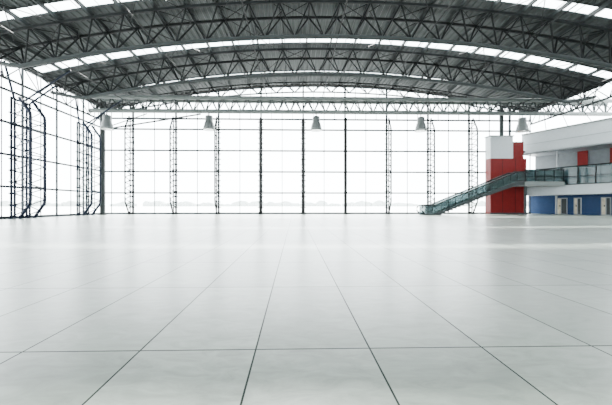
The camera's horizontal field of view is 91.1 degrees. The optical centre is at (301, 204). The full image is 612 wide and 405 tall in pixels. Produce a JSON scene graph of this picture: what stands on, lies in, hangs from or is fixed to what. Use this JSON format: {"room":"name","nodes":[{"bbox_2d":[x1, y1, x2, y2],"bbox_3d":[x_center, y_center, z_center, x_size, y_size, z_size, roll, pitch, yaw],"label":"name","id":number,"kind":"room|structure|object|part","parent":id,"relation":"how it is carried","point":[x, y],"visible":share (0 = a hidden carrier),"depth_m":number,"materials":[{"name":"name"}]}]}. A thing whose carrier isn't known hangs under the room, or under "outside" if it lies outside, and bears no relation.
{"room":"empty exhibition hall","nodes":[
{"label":"empty exhibition hall","id":0,"kind":"room"},
{"bbox_2d":[0,214,611,404],"bbox_3d":[8.121,1.350,12.387,67.200,0.300,56.800,0,0,-1],"label":"floor","id":1,"kind":"structure","parent":0,"point":[109,309],"depth_m":3.41,"materials":[{"name":"tile"}]},
{"bbox_2d":[8,96,31,218],"bbox_3d":[-24.487,-4.100,26.201,1.828,10.728,0.768,0,0,-1],"label":"lattice mast","id":2,"kind":"object","parent":1,"relation":"on","point":[13,113],"visible":0.98,"depth_m":26.13,"materials":[{"name":"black metal"}]},
{"bbox_2d":[3,61,70,187],"bbox_3d":[-23.784,-6.877,26.632,4.424,10.641,4.276,0,0,36],"label":"brace","id":3,"kind":"object","parent":2,"relation":"attached to","point":[6,68],"visible":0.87,"depth_m":26.93,"materials":[{"name":"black metal"}]},
{"bbox_2d":[24,102,46,217],"bbox_3d":[-24.521,-4.100,27.701,1.828,10.728,0.768,0,0,-1],"label":"lattice mast","id":4,"kind":"object","parent":1,"relation":"on","point":[44,122],"visible":0.81,"depth_m":27.61,"materials":[{"name":"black metal"}]},
{"bbox_2d":[0,59,99,218],"bbox_3d":[-25.267,-5.744,11.465,0.240,13.889,56.070,0,0,-1],"label":"window","id":5,"kind":"structure","parent":1,"relation":"on","point":[21,95],"depth_m":30.81,"materials":[{"name":"clear glass"}]},
{"bbox_2d":[75,122,92,215],"bbox_3d":[-24.666,-4.100,34.099,1.828,10.728,0.768,0,0,-1],"label":"lattice mast","id":6,"kind":"object","parent":1,"relation":"on","point":[78,178],"visible":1,"depth_m":34.03,"materials":[{"name":"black metal"}]},
{"bbox_2d":[75,99,121,191],"bbox_3d":[-23.963,-6.877,34.530,4.424,10.641,4.276,0,0,36],"label":"brace","id":7,"kind":"object","parent":6,"relation":"attached to","point":[96,118],"visible":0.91,"depth_m":34.81,"materials":[{"name":"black metal"}]},
{"bbox_2d":[85,125,101,214],"bbox_3d":[-24.700,-4.100,35.599,1.828,10.728,0.768,0,0,-1],"label":"lattice mast","id":8,"kind":"object","parent":1,"relation":"on","point":[92,126],"visible":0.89,"depth_m":35.53,"materials":[{"name":"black metal"}]},
{"bbox_2d":[97,102,106,214],"bbox_3d":[-24.440,-5.800,36.755,1.000,14.000,0.975,0,0,-1],"label":"steel column","id":9,"kind":"structure","parent":1,"relation":"on","point":[102,132],"depth_m":36.56,"materials":[{"name":"grey metal"}]},
{"bbox_2d":[113,113,200,128],"bbox_3d":[-18.239,-10.175,36.578,11.841,2.048,0.335,0,0,0],"label":"strut","id":10,"kind":"object","parent":9,"relation":"attached to","point":[146,113],"visible":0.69,"depth_m":36.56,"materials":[{"name":"metal"}]},
{"bbox_2d":[89,95,611,115],"bbox_3d":[6.568,-12.070,36.758,64.342,1.916,1.580,0,0,-1],"label":"girder","id":11,"kind":"object","parent":9,"relation":"attached to","point":[176,99],"visible":0.93,"depth_m":36.47,"materials":[{"name":"metal"}]},
{"bbox_2d":[100,113,113,130],"bbox_3d":[-23.424,-10.070,36.078,1.440,2.060,1.440,0,0,-1],"label":"lamp","id":12,"kind":"object","parent":11,"relation":"hanging from","point":[106,124],"visible":1,"depth_m":35.68,"materials":[{"name":"metal"}]},
{"bbox_2d":[203,113,214,130],"bbox_3d":[-11.228,-10.070,36.355,1.440,2.060,1.440,0,0,-1],"label":"lamp","id":13,"kind":"object","parent":11,"relation":"hanging from","point":[208,124],"visible":1,"depth_m":35.94,"materials":[{"name":"metal"}]},
{"bbox_2d":[310,114,321,131],"bbox_3d":[1.769,-10.070,36.650,1.440,2.060,1.440,0,0,-1],"label":"lamp","id":14,"kind":"object","parent":11,"relation":"hanging from","point":[316,125],"visible":1,"depth_m":36.22,"materials":[{"name":"metal"}]},
{"bbox_2d":[415,115,426,132],"bbox_3d":[14.666,-10.070,36.942,1.440,2.060,1.440,0,0,-1],"label":"lamp","id":15,"kind":"object","parent":11,"relation":"hanging from","point":[420,126],"visible":1,"depth_m":36.54,"materials":[{"name":"metal"}]},
{"bbox_2d":[515,115,528,132],"bbox_3d":[27.362,-10.070,37.230,1.440,2.060,1.440,0,0,-1],"label":"lamp","id":16,"kind":"object","parent":11,"relation":"hanging from","point":[522,126],"visible":1,"depth_m":36.85,"materials":[{"name":"metal"}]},
{"bbox_2d":[124,116,134,213],"bbox_3d":[-22.177,-5.101,38.411,0.768,12.695,1.791,0,0,-1],"label":"lattice mast","id":17,"kind":"object","parent":1,"relation":"on","point":[130,121],"visible":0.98,"depth_m":38.61,"materials":[{"name":"metal"}]},
{"bbox_2d":[169,116,177,213],"bbox_3d":[-16.579,-5.101,38.538,0.768,12.695,1.791,0,0,-1],"label":"lattice mast","id":18,"kind":"object","parent":1,"relation":"on","point":[172,120],"visible":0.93,"depth_m":39.11,"materials":[{"name":"metal"}]},
{"bbox_2d":[214,116,220,213],"bbox_3d":[-10.980,-5.101,38.665,0.768,12.695,1.791,0,0,-1],"label":"lattice mast","id":19,"kind":"object","parent":1,"relation":"on","point":[216,121],"visible":0.96,"depth_m":39.00,"materials":[{"name":"metal"}]},
{"bbox_2d":[258,117,263,213],"bbox_3d":[-5.387,-5.107,39.042,0.768,12.681,1.291,0,0,-1],"label":"lattice mast","id":20,"kind":"object","parent":1,"relation":"on","point":[260,122],"visible":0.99,"depth_m":39.36,"materials":[{"name":"metal"}]},
{"bbox_2d":[300,117,305,213],"bbox_3d":[0.211,-5.107,39.169,0.768,12.681,1.291,0,0,-1],"label":"lattice mast","id":21,"kind":"object","parent":1,"relation":"on","point":[302,122],"visible":0.99,"depth_m":39.55,"materials":[{"name":"metal"}]},
{"bbox_2d":[342,118,348,213],"bbox_3d":[5.800,-5.150,39.742,0.800,12.700,0.800,0,0,-1],"label":"steel column","id":22,"kind":"structure","parent":1,"relation":"on","point":[345,119],"depth_m":39.55,"materials":[{"name":"metal"}]},
{"bbox_2d":[384,118,391,213],"bbox_3d":[11.414,-5.101,39.174,0.768,12.695,1.791,0,0,-1],"label":"lattice mast","id":23,"kind":"object","parent":1,"relation":"on","point":[389,154],"visible":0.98,"depth_m":39.36,"materials":[{"name":"metal"}]},
{"bbox_2d":[426,118,434,213],"bbox_3d":[17.013,-5.101,39.301,0.768,12.695,1.791,0,0,-1],"label":"lattice mast","id":24,"kind":"object","parent":1,"relation":"on","point":[431,120],"visible":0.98,"depth_m":39.92,"materials":[{"name":"metal"}]},
{"bbox_2d":[416,171,523,214],"bbox_3d":[20.390,-1.430,36.522,12.373,5.260,1.660,0,0,-1],"label":"escalator","id":25,"kind":"object","parent":1,"relation":"on","point":[506,185],"visible":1,"depth_m":35.83,"materials":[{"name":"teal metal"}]},
{"bbox_2d":[468,118,477,213],"bbox_3d":[22.611,-5.101,39.428,0.768,12.695,1.791,0,0,-1],"label":"lattice mast","id":26,"kind":"object","parent":1,"relation":"on","point":[469,123],"visible":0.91,"depth_m":39.86,"materials":[{"name":"metal"}]},
{"bbox_2d":[555,151,558,214],"bbox_3d":[32.204,-2.800,37.847,0.539,8.000,0.239,0,0,-27],"label":"column","id":27,"kind":"structure","parent":1,"relation":"on","point":[557,152],"depth_m":37.77,"materials":[{"name":"white paint"}]},
{"bbox_2d":[0,0,611,109],"bbox_3d":[3.226,-14.297,12.126,57.000,3.786,57.100,0,0,-1],"label":"ceiling","id":28,"kind":"structure","parent":0,"point":[321,9],"depth_m":27.43,"materials":[{"name":"grey metal"}]},
{"bbox_2d":[0,0,611,22],"bbox_3d":[2.988,-14.445,22.167,57.050,3.543,1.127,0,0,-1],"label":"skylight","id":29,"kind":"object","parent":28,"relation":"attached to","point":[133,1],"visible":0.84,"depth_m":22.23,"materials":[{"name":"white glass"}]},
{"bbox_2d":[0,0,611,68],"bbox_3d":[2.955,-13.223,24.073,56.502,5.063,2.240,0,0,-1],"label":"roof truss","id":30,"kind":"object","parent":28,"relation":"attached to","point":[117,49],"depth_m":23.82,"materials":[{"name":"grey metal"}]},
{"bbox_2d":[99,81,538,111],"bbox_3d":[2.623,-13.739,38.669,56.490,3.960,1.060,0,0,-1],"label":"roof truss","id":31,"kind":"object","parent":28,"relation":"attached to","point":[359,85],"depth_m":38.56,"materials":[{"name":"grey metal"}]},
{"bbox_2d":[107,70,533,97],"bbox_3d":[2.668,-14.445,36.263,57.050,3.543,0.527,0,0,-1],"label":"skylight","id":32,"kind":"object","parent":28,"relation":"attached to","point":[355,72],"visible":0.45,"depth_m":36.19,"materials":[{"name":"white glass"}]},
{"bbox_2d":[34,39,611,79],"bbox_3d":[2.827,-14.445,29.265,57.050,3.543,1.327,0,0,-1],"label":"skylight","id":33,"kind":"object","parent":28,"relation":"attached to","point":[284,42],"visible":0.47,"depth_m":29.66,"materials":[{"name":"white glass"}]},
{"bbox_2d":[42,47,605,103],"bbox_3d":[2.796,-13.223,31.071,56.502,5.063,2.240,0,0,-1],"label":"roof truss","id":34,"kind":"object","parent":28,"relation":"attached to","point":[429,79],"depth_m":30.86,"materials":[{"name":"grey metal"}]},
{"bbox_2d":[0,0,611,110],"bbox_3d":[3.243,-13.467,11.386,51.058,4.282,54.620,0,0,-1],"label":"roof","id":35,"kind":"structure","parent":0,"point":[2,4],"depth_m":25.89,"materials":[{"name":"grey metal"}]},
{"bbox_2d":[0,51,107,119],"bbox_3d":[-24.370,-11.682,11.201,1.360,1.960,55.574,0,0,-1],"label":"girder","id":36,"kind":"object","parent":35,"relation":"attached to","point":[9,58],"visible":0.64,"depth_m":28.76,"materials":[{"name":"grey metal"}]},
{"bbox_2d":[529,77,611,124],"bbox_3d":[30.835,-11.682,12.457,1.360,1.960,55.574,0,0,-1],"label":"girder","id":37,"kind":"object","parent":35,"relation":"attached to","point":[593,86],"visible":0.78,"depth_m":33.16,"materials":[{"name":"grey metal"}]},
{"bbox_2d":[105,86,611,213],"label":"window","id":38,"kind":"structure","parent":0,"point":[509,120],"depth_m":39.81,"materials":[{"name":"clear glass"}]},
{"bbox_3d":[34.952,-3.510,13.011,4.541,2.220,56.287,0,0,-7],"label":"gallery balustrade","id":39,"kind":"part","parent":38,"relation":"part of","materials":[{"name":"clear glass"}]},
{"bbox_2d":[484,135,527,213],"bbox_3d":[27.104,-3.960,39.825,5.000,10.320,1.200,0,0,-1],"label":"wall","id":40,"kind":"structure","parent":0,"point":[503,155],"depth_m":39.32,"materials":[{"name":"red paint"}]},
{"bbox_2d":[499,107,503,134],"bbox_3d":[26.311,-10.950,39.507,0.480,3.700,0.468,0,0,-1],"label":"steel column","id":41,"kind":"structure","parent":40,"relation":"on","point":[501,118],"depth_m":39.31,"materials":[{"name":"grey metal"}]},
{"bbox_2d":[513,169,564,214],"bbox_3d":[28.973,-1.525,36.767,4.800,5.450,2.000,0,0,-1],"label":"railing","id":42,"kind":"object","parent":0,"point":[527,183],"depth_m":35.81,"materials":[{"name":"grey metal"}]},
{"bbox_2d":[521,117,611,215],"bbox_3d":[37.379,-4.225,13.928,9.463,10.850,58.483,0,0,-7],"label":"wall","id":43,"kind":"structure","parent":0,"point":[595,137],"depth_m":36.89,"materials":[{"name":"paint"}]},
{"bbox_2d":[558,198,567,214],"bbox_3d":[33.160,0.150,38.340,0.150,2.100,1.257,0,0,-27],"label":"door","id":44,"kind":"structure","parent":43,"relation":"in","point":[562,202],"depth_m":38.11,"materials":[{"name":"metal"}]},
{"bbox_2d":[574,198,581,214],"bbox_3d":[33.908,0.150,36.887,0.150,2.100,0.754,0,0,-27],"label":"door","id":45,"kind":"structure","parent":43,"relation":"in","point":[577,201],"depth_m":36.84,"materials":[{"name":"metal"}]},
{"bbox_2d":[577,147,611,164],"bbox_3d":[36.305,-5.600,36.001,0.100,2.400,5.027,0,0,-27],"label":"wall panel","id":46,"kind":"object","parent":43,"relation":"attached to","point":[582,156],"visible":0.63,"depth_m":37.67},
{"bbox_2d":[601,197,610,215],"bbox_3d":[35.088,0.150,34.597,0.150,2.100,0.880,0,0,-27],"label":"door","id":47,"kind":"structure","parent":43,"relation":"in","point":[605,201],"depth_m":34.55,"materials":[{"name":"metal"}]},
{"bbox_2d":[528,83,611,127],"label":"window","id":48,"kind":"structure","parent":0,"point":[610,83],"depth_m":34.75,"materials":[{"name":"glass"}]},
{"label":"outside","id":49,"kind":"structure","parent":0,"visible":0},
{"bbox_2d":[0,206,527,215],"bbox_3d":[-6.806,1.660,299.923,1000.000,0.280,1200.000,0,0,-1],"label":"apron","id":50,"kind":"object","parent":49,"point":[47,210],"visible":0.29,"depth_m":101.55,"materials":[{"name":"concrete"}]},
{"bbox_2d":[0,200,527,205],"bbox_3d":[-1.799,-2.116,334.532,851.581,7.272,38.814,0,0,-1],"label":"treeline","id":51,"kind":"object","parent":50,"relation":"on","point":[379,202],"visible":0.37,"depth_m":325.42,"materials":[{"name":"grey plant"}]}
]}

